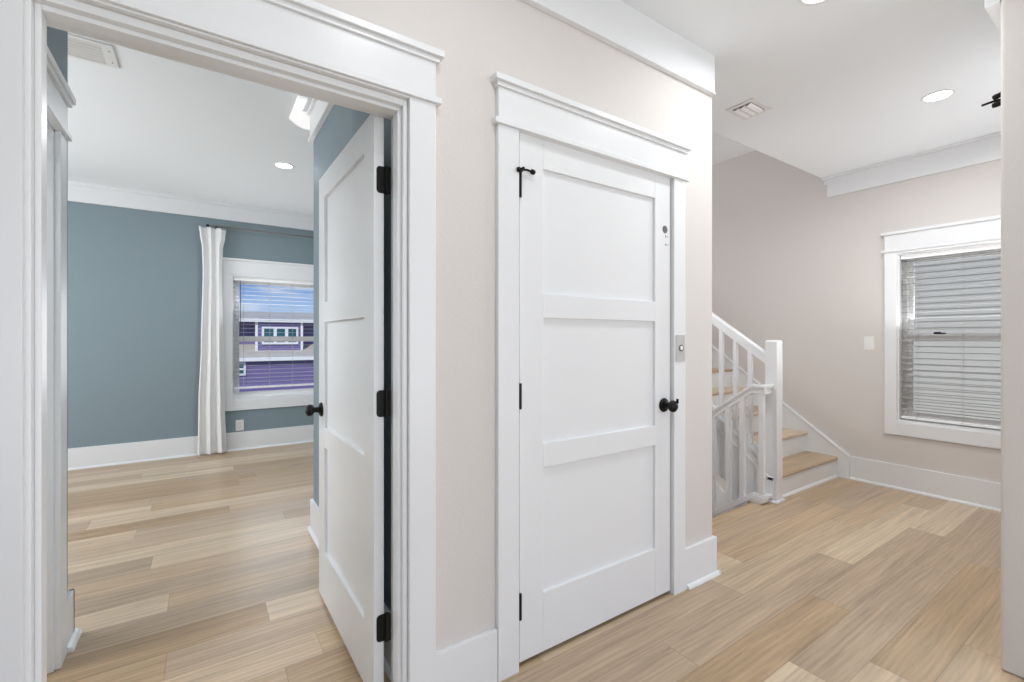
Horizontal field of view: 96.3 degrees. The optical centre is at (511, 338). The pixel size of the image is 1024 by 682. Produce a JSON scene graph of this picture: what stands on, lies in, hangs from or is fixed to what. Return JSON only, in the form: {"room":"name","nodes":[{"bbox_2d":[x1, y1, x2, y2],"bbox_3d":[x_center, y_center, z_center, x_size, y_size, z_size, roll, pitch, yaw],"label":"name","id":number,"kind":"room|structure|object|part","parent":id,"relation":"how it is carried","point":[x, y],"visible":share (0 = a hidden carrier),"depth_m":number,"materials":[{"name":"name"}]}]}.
{"room":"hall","nodes":[
{"label":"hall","id":0,"kind":"room"},
{"bbox_2d":[47,26,67,591],"bbox_3d":[-1.604,-0.121,1.443,0.110,2.760,1.075,0,0,-34],"label":"wall","id":1,"kind":"structure","parent":0,"point":[57,39],"depth_m":1.89,"materials":[{"name":"blue paint"}]},
{"bbox_2d":[47,46,75,673],"bbox_3d":[-1.560,0.145,1.414,0.155,2.228,0.972,0,0,-34],"label":"door frame","id":2,"kind":"structure","parent":1,"relation":"attached to","point":[60,97],"depth_m":1.74,"materials":[{"name":"white wood"}]},
{"bbox_2d":[67,589,81,652],"bbox_3d":[-2.866,1.159,1.187,2.570,0.200,0.159,0,0,-34],"label":"baseboard","id":3,"kind":"structure","parent":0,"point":[73,636],"depth_m":1.89,"materials":[{"name":"white wood"}]},
{"bbox_2d":[68,201,313,448],"bbox_3d":[-3.748,-0.121,4.808,5.150,2.760,0.130,0,0,-34],"label":"wall","id":4,"kind":"structure","parent":0,"point":[135,276],"depth_m":4.71,"materials":[{"name":"blue paint"}]},
{"bbox_2d":[68,181,313,230],"bbox_3d":[-3.726,-1.408,4.722,5.090,0.185,0.036,0,0,-34],"label":"crown molding","id":5,"kind":"structure","parent":4,"relation":"attached to","point":[77,191],"depth_m":4.87,"materials":[{"name":"white wood"}]},
{"bbox_2d":[68,425,313,470],"bbox_3d":[-3.727,1.157,4.723,5.090,0.205,0.034,0,0,-34],"label":"baseboard","id":6,"kind":"structure","parent":4,"relation":"attached to","point":[143,451],"depth_m":4.81,"materials":[{"name":"white wood"}]},
{"bbox_2d":[236,420,243,430],"bbox_3d":[-3.073,0.980,5.178,0.080,0.122,0.009,0,0,-34],"label":"power outlet","id":7,"kind":"object","parent":4,"relation":"attached to","point":[239,423],"visible":1,"depth_m":5.18,"materials":[{"name":"white plastic"}]},
{"bbox_2d":[206,224,313,237],"bbox_3d":[-2.632,-1.205,5.411,1.625,0.060,0.115,0,0,-34],"label":"curtain rod","id":8,"kind":"object","parent":4,"relation":"attached to","point":[208,225],"visible":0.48,"depth_m":5.18,"materials":[{"name":"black metal"}]},
{"bbox_2d":[198,226,226,455],"bbox_3d":[-3.224,0.024,4.940,0.268,2.446,0.096,0,0,-34],"label":"curtain","id":9,"kind":"object","parent":8,"relation":"hanging from","point":[211,400],"visible":1,"depth_m":4.95,"materials":[{"name":"white fabric"}]},
{"bbox_2d":[223,257,313,410],"bbox_3d":[-2.740,-0.043,5.467,1.234,1.704,0.182,0,0,-34],"label":"window","id":10,"kind":"structure","parent":4,"relation":"in","point":[235,400],"depth_m":5.26,"materials":[{"name":"white wood"}]},
{"bbox_2d":[233,277,313,388],"bbox_3d":[-2.736,-0.057,5.460,0.990,1.263,0.067,0,0,-34],"label":"window blind","id":11,"kind":"object","parent":10,"relation":"attached to","point":[234,278],"visible":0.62,"depth_m":5.39,"materials":[{"name":"white plastic"}]},
{"bbox_3d":[-3.066,-0.052,5.246,0.002,1.233,0.053,0,0,-34],"label":"ladder cord","id":12,"kind":"part","parent":11,"relation":"part of","materials":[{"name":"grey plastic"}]},
{"bbox_3d":[-2.739,0.563,5.466,0.990,0.022,0.048,0,0,-34],"label":"rail","id":13,"kind":"part","parent":11,"relation":"part of","materials":[{"name":"white plastic"}]},
{"bbox_3d":[-2.774,-0.005,5.517,0.998,1.368,0.060,0,0,-34],"label":"frame","id":14,"kind":"part","parent":10,"relation":"part of","materials":[{"name":"white plastic"}]},
{"bbox_3d":[-2.782,-0.311,5.529,0.938,0.696,0.024,0,0,-34],"label":"sash","id":15,"kind":"part","parent":10,"relation":"part of","materials":[{"name":"clear glass"}]},
{"bbox_3d":[-2.768,0.313,5.509,0.938,0.677,0.024,0,0,-34],"label":"sash","id":16,"kind":"part","parent":10,"relation":"part of","materials":[{"name":"white plastic"}]},
{"bbox_2d":[314,104,390,611],"bbox_3d":[-1.302,-0.121,2.576,2.457,2.760,6.851,0,0,15],"label":"wall","id":17,"kind":"structure","parent":0,"point":[341,124],"depth_m":2.23,"materials":[{"name":"blue paint"}]},
{"bbox_2d":[307,99,333,142],"bbox_3d":[-0.245,-1.397,2.744,1.523,0.206,1.716,0,0,-34],"label":"crown molding","id":18,"kind":"structure","parent":17,"relation":"attached to","point":[318,111],"depth_m":2.84,"materials":[{"name":"white wood"}]},
{"bbox_2d":[305,114,390,681],"bbox_3d":[-0.695,0.233,1.921,0.182,2.028,0.864,0,0,-35],"label":"door","id":19,"kind":"structure","parent":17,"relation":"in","point":[354,403],"depth_m":1.78,"materials":[{"name":"white wood"}]},
{"bbox_3d":[-0.948,0.342,2.194,0.074,0.068,0.068,0,0,-35],"label":"knob","id":20,"kind":"part","parent":19,"relation":"part of","materials":[{"name":"black metal"}]},
{"bbox_3d":[-0.698,-0.421,1.925,0.007,0.504,0.632,0,0,-35],"label":"panel","id":21,"kind":"part","parent":19,"relation":"part of","materials":[{"name":"white wood"}]},
{"bbox_3d":[-0.698,0.173,1.925,0.007,0.507,0.632,0,0,-35],"label":"panel","id":22,"kind":"part","parent":19,"relation":"part of","materials":[{"name":"white wood"}]},
{"bbox_3d":[-0.698,0.764,1.925,0.007,0.504,0.632,0,0,-35],"label":"panel","id":23,"kind":"part","parent":19,"relation":"part of","materials":[{"name":"white wood"}]},
{"bbox_2d":[74,0,711,681],"bbox_3d":[-2.389,-0.121,2.886,5.260,2.760,4.576,0,0,-34],"label":"wall","id":24,"kind":"structure","parent":0,"point":[516,39],"depth_m":1.67,"materials":[{"name":"white paint"}]},
{"bbox_2d":[0,0,444,681],"bbox_3d":[-0.730,0.149,1.289,1.112,2.220,0.159,0,0,-34],"label":"door frame","id":25,"kind":"structure","parent":24,"relation":"attached to","point":[311,35],"depth_m":1.24,"materials":[{"name":"white wood"}]},
{"bbox_2d":[436,627,496,681],"bbox_3d":[-0.160,1.162,1.618,0.246,0.195,0.018,0,0,-34],"label":"baseboard","id":26,"kind":"structure","parent":24,"relation":"attached to","point":[474,658],"depth_m":1.62,"materials":[{"name":"white wood"}]},
{"bbox_2d":[307,499,720,681],"bbox_3d":[-0.117,1.159,2.739,1.725,0.200,1.862,0,0,-34],"label":"baseboard","id":27,"kind":"structure","parent":24,"relation":"attached to","point":[701,557],"depth_m":2.38,"materials":[{"name":"white wood"}]},
{"bbox_2d":[491,71,691,681],"bbox_3d":[0.405,0.149,1.995,1.152,2.220,0.063,0,0,-34],"label":"door frame","id":28,"kind":"structure","parent":24,"relation":"attached to","point":[523,107],"depth_m":1.73,"materials":[{"name":"white wood"}]},
{"bbox_2d":[517,133,678,661],"bbox_3d":[0.401,0.226,1.982,0.935,2.028,0.111,0,0,-34],"label":"door","id":29,"kind":"structure","parent":24,"relation":"in","point":[595,405],"depth_m":1.97,"materials":[{"name":"white wood"}]},
{"bbox_3d":[0.394,-0.424,2.023,0.685,0.504,0.009,0,0,-34],"label":"panel","id":30,"kind":"part","parent":29,"relation":"part of","materials":[{"name":"white wood"}]},
{"bbox_3d":[0.394,0.168,2.023,0.685,0.507,0.009,0,0,-34],"label":"panel","id":31,"kind":"part","parent":29,"relation":"part of","materials":[{"name":"white wood"}]},
{"bbox_3d":[0.394,0.759,2.023,0.685,0.504,0.009,0,0,-34],"label":"panel","id":32,"kind":"part","parent":29,"relation":"part of","materials":[{"name":"white wood"}]},
{"bbox_3d":[0.757,0.323,2.200,0.068,0.068,0.074,0,0,-34],"label":"knob","id":33,"kind":"part","parent":29,"relation":"part of","materials":[{"name":"black metal"}]},
{"bbox_2d":[521,0,715,95],"bbox_3d":[-1.105,-1.397,0.977,5.258,0.206,0.026,0,0,-34],"label":"crown molding","id":34,"kind":"structure","parent":24,"relation":"attached to","point":[615,23],"depth_m":2.10,"materials":[{"name":"white wood"}]},
{"bbox_2d":[676,335,684,361],"bbox_3d":[0.836,0.048,2.269,0.072,0.132,0.009,0,0,-34],"label":"plate","id":35,"kind":"object","parent":24,"relation":"attached to","point":[680,339],"visible":1,"depth_m":2.27,"materials":[{"name":"silver metal"}]},
{"bbox_2d":[68,0,1000,214],"bbox_3d":[-0.142,-1.801,1.975,7.970,0.600,8.836,0,0,-34],"label":"ceiling","id":36,"kind":"structure","parent":0,"point":[844,83],"depth_m":2.91,"materials":[{"name":"white paint"}]},
{"bbox_2d":[68,33,118,68],"bbox_3d":[-2.358,-1.496,2.282,0.595,0.010,0.240,0,0,-34],"label":"ceiling vent","id":37,"kind":"object","parent":36,"relation":"in","point":[81,48],"visible":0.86,"depth_m":2.39,"materials":[{"name":"white metal"}]},
{"bbox_2d":[274,162,293,168],"bbox_3d":[-1.979,-1.499,3.984,0.159,0.006,0.159,0,0,-34],"label":"recessed light","id":38,"kind":"object","parent":36,"relation":"in","point":[282,165],"visible":1,"depth_m":3.98,"materials":[{"name":"white"}]},
{"bbox_2d":[290,96,309,129],"bbox_3d":[-1.356,-1.495,3.077,0.213,0.012,0.440,0,0,-34],"label":"ceiling light","id":39,"kind":"object","parent":36,"relation":"attached to","point":[298,116],"visible":0.66,"depth_m":3.06,"materials":[{"name":"white"}]},
{"bbox_2d":[725,98,771,119],"bbox_3d":[1.549,-1.492,3.004,0.235,0.017,0.185,0,0,-34],"label":"ceiling vent","id":40,"kind":"object","parent":36,"relation":"in","point":[752,107],"visible":1,"depth_m":2.99,"materials":[{"name":"white metal"}]},
{"bbox_2d":[798,0,827,5],"bbox_3d":[1.332,-1.499,1.988,0.159,0.006,0.159,0,0,-34],"label":"recessed light","id":41,"kind":"object","parent":36,"relation":"in","point":[802,2],"visible":1,"depth_m":2.04,"materials":[{"name":"white"}]},
{"bbox_2d":[921,89,955,102],"bbox_3d":[2.634,-1.499,2.839,0.159,0.006,0.159,0,0,-34],"label":"recessed light","id":42,"kind":"object","parent":36,"relation":"in","point":[939,95],"visible":1,"depth_m":2.84,"materials":[{"name":"white plastic"}]},
{"bbox_2d":[47,442,1023,681],"bbox_3d":[-0.136,1.274,1.967,7.970,0.030,8.816,0,0,-34],"label":"floor","id":43,"kind":"structure","parent":0,"point":[203,568],"depth_m":2.27,"materials":[{"name":"brown wood"}]},
{"bbox_2d":[712,503,752,518],"bbox_3d":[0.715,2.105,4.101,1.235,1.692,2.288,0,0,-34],"label":"baseboard","id":44,"kind":"structure","parent":43,"relation":"attached to","point":[749,503],"depth_m":3.36,"materials":[{"name":"white wood"}]},
{"bbox_2d":[712,384,772,516],"bbox_3d":[1.278,1.640,4.476,0.142,2.571,2.400,0,0,-34],"label":"guard railing","id":45,"kind":"object","parent":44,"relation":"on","point":[761,497],"visible":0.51,"depth_m":3.60,"materials":[{"name":"white wood"}]},
{"bbox_3d":[1.275,2.055,4.474,0.131,1.740,2.400,0,0,-34],"label":"shoe rail","id":46,"kind":"part","parent":45,"relation":"part of","materials":[{"name":"white wood"}]},
{"bbox_3d":[1.278,1.233,4.476,0.142,1.757,2.400,0,0,-34],"label":"handrail","id":47,"kind":"part","parent":45,"relation":"part of","materials":[{"name":"white wood"}]},
{"bbox_2d":[712,345,850,508],"bbox_3d":[1.339,0.229,5.561,1.225,2.540,4.289,0,0,-34],"label":"staircase","id":48,"kind":"structure","parent":43,"relation":"on","point":[811,458],"depth_m":4.13,"materials":[{"name":"white wood"}]},
{"bbox_3d":[1.270,0.229,4.712,0.100,2.540,2.800,0,0,-34],"label":"panel","id":49,"kind":"part","parent":48,"relation":"part of","materials":[{"name":"white wood"}]},
{"bbox_3d":[1.223,0.075,4.680,0.014,2.039,2.800,0,0,-34],"label":"panel mould","id":50,"kind":"part","parent":48,"relation":"part of","materials":[{"name":"white wood"}]},
{"bbox_2d":[712,312,785,503],"bbox_3d":[1.329,-0.216,4.607,0.122,2.950,2.639,0,0,-34],"label":"stair railing","id":51,"kind":"object","parent":48,"relation":"on","point":[772,356],"visible":0.3,"depth_m":3.55,"materials":[{"name":"white wood"}]},
{"bbox_3d":[1.299,-0.740,4.647,0.060,1.901,2.540,0,0,-34],"label":"handrail","id":52,"kind":"part","parent":51,"relation":"part of","materials":[{"name":"white wood"}]},
{"bbox_3d":[2.032,0.636,3.563,0.090,1.246,0.088,0,0,-34],"label":"newel post","id":53,"kind":"part","parent":51,"relation":"part of","materials":[{"name":"white wood"}]},
{"bbox_3d":[2.522,1.249,3.883,1.061,0.021,0.014,0,0,-34],"label":"shoe mould","id":54,"kind":"part","parent":48,"relation":"part of","materials":[{"name":"white wood"}]},
{"bbox_2d":[712,150,1000,490],"bbox_3d":[3.105,1.109,4.160,0.140,6.300,8.836,0,0,-34],"label":"wall","id":55,"kind":"structure","parent":0,"point":[800,267],"depth_m":4.30,"materials":[{"name":"white paint"}]},
{"bbox_2d":[713,483,733,516],"bbox_3d":[1.988,1.733,5.677,0.020,3.240,3.200,0,0,-34],"label":"skirt board","id":56,"kind":"object","parent":55,"relation":"attached to","point":[720,493],"depth_m":5.14,"materials":[{"name":"white wood"}]},
{"bbox_2d":[864,337,873,349],"bbox_3d":[3.118,0.043,4.009,0.009,0.118,0.074,0,0,-34],"label":"light switch","id":57,"kind":"object","parent":55,"relation":"attached to","point":[868,341],"visible":1,"depth_m":4.00,"materials":[{"name":"white plastic"}]},
{"bbox_2d":[821,131,1000,197],"bbox_3d":[3.334,-1.405,3.664,0.034,0.192,1.535,0,0,-34],"label":"crown molding","id":58,"kind":"structure","parent":55,"relation":"attached to","point":[987,148],"depth_m":3.72,"materials":[{"name":"white wood"}]},
{"bbox_2d":[849,456,1000,511],"bbox_3d":[3.397,1.158,3.571,0.034,0.203,1.311,0,0,-34],"label":"baseboard","id":59,"kind":"structure","parent":55,"relation":"attached to","point":[979,493],"depth_m":3.66,"materials":[{"name":"white wood"}]},
{"bbox_2d":[881,215,1000,448],"bbox_3d":[3.525,-0.044,3.498,0.182,1.701,1.114,0,0,-34],"label":"window","id":60,"kind":"structure","parent":55,"relation":"in","point":[984,231],"depth_m":3.79,"materials":[{"name":"white wood"}]},
{"bbox_2d":[901,244,1000,429],"bbox_3d":[3.524,-0.012,3.497,0.054,1.363,0.876,0,0,-34],"label":"window blind","id":61,"kind":"object","parent":60,"relation":"attached to","point":[996,246],"visible":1,"depth_m":3.61,"materials":[{"name":"white plastic"}]},
{"bbox_3d":[3.337,-0.007,3.777,0.053,1.333,0.002,0,0,-34],"label":"ladder cord","id":62,"kind":"part","parent":61,"relation":"part of","materials":[{"name":"white fabric"}]},
{"bbox_3d":[3.525,0.658,3.498,0.048,0.022,0.876,0,0,-34],"label":"rail","id":63,"kind":"part","parent":61,"relation":"part of","materials":[{"name":"white plastic"}]},
{"bbox_3d":[3.576,-0.007,3.532,0.060,1.373,0.884,0,0,-34],"label":"frame","id":64,"kind":"part","parent":60,"relation":"part of","materials":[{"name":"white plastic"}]},
{"bbox_3d":[3.568,0.308,3.527,0.024,0.687,0.824,0,0,-34],"label":"sash","id":65,"kind":"part","parent":60,"relation":"part of","materials":[{"name":"white plastic"}]},
{"bbox_3d":[3.588,-0.323,3.540,0.024,0.681,0.824,0,0,-34],"label":"sash","id":66,"kind":"part","parent":60,"relation":"part of","materials":[{"name":"white plastic"}]},
{"bbox_2d":[1001,0,1023,678],"bbox_3d":[2.849,-0.121,2.340,2.319,2.760,0.121,0,0,-34],"label":"wall","id":67,"kind":"structure","parent":0,"point":[1012,11],"depth_m":1.71,"materials":[{"name":"white paint"}]},
{"bbox_2d":[981,92,1000,107],"bbox_3d":[1.923,-0.942,1.830,0.050,0.056,0.068,0,0,-34],"label":"wall bracket","id":68,"kind":"object","parent":67,"relation":"attached to","point":[996,102],"visible":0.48,"depth_m":1.81,"materials":[{"name":"black metal"}]},
{"bbox_3d":[1.917,-0.941,1.829,0.067,0.017,0.012,0,0,38],"label":"arm","id":69,"kind":"part","parent":68,"relation":"part of","materials":[{"name":"black metal"}]},
{"bbox_2d":[985,0,1000,33],"bbox_3d":[2.782,-1.388,2.393,2.269,0.225,0.042,0,0,-34],"label":"crown molding","id":70,"kind":"structure","parent":67,"relation":"attached to","point":[992,7],"depth_m":1.79,"materials":[{"name":"white wood"}]},
{"label":"outside","id":71,"kind":"structure","parent":0,"visible":0},
{"bbox_2d":[914,254,1000,420],"bbox_3d":[8.856,0.759,4.357,4.440,11.000,9.340,0,0,-34],"label":"house","id":72,"kind":"structure","parent":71,"point":[939,351],"depth_m":5.55,"materials":[{"name":"grey"}]},
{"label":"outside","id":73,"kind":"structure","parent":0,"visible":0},
{"bbox_3d":[-27.637,6.359,41.066,120.000,0.200,81.000,0,0,-34],"label":"ground","id":74,"kind":"structure","parent":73,"visible":0},
{"bbox_2d":[239,311,313,391],"bbox_3d":[-14.124,2.249,30.838,23.000,8.020,9.060,0,0,-34],"label":"house","id":75,"kind":"structure","parent":74,"relation":"on","point":[265,355],"depth_m":26.69,"materials":[{"name":"purple"}]},
{"bbox_3d":[-14.909,1.679,25.199,0.280,0.500,0.020,0,0,-34],"label":"pane","id":76,"kind":"part","parent":75,"relation":"part of","materials":[{"name":"teal glass"}]},
{"bbox_3d":[-13.591,-0.166,26.930,1.700,0.790,0.020,0,0,-34],"label":"pane","id":77,"kind":"part","parent":75,"relation":"part of","materials":[{"name":"teal glass"}]}
]}

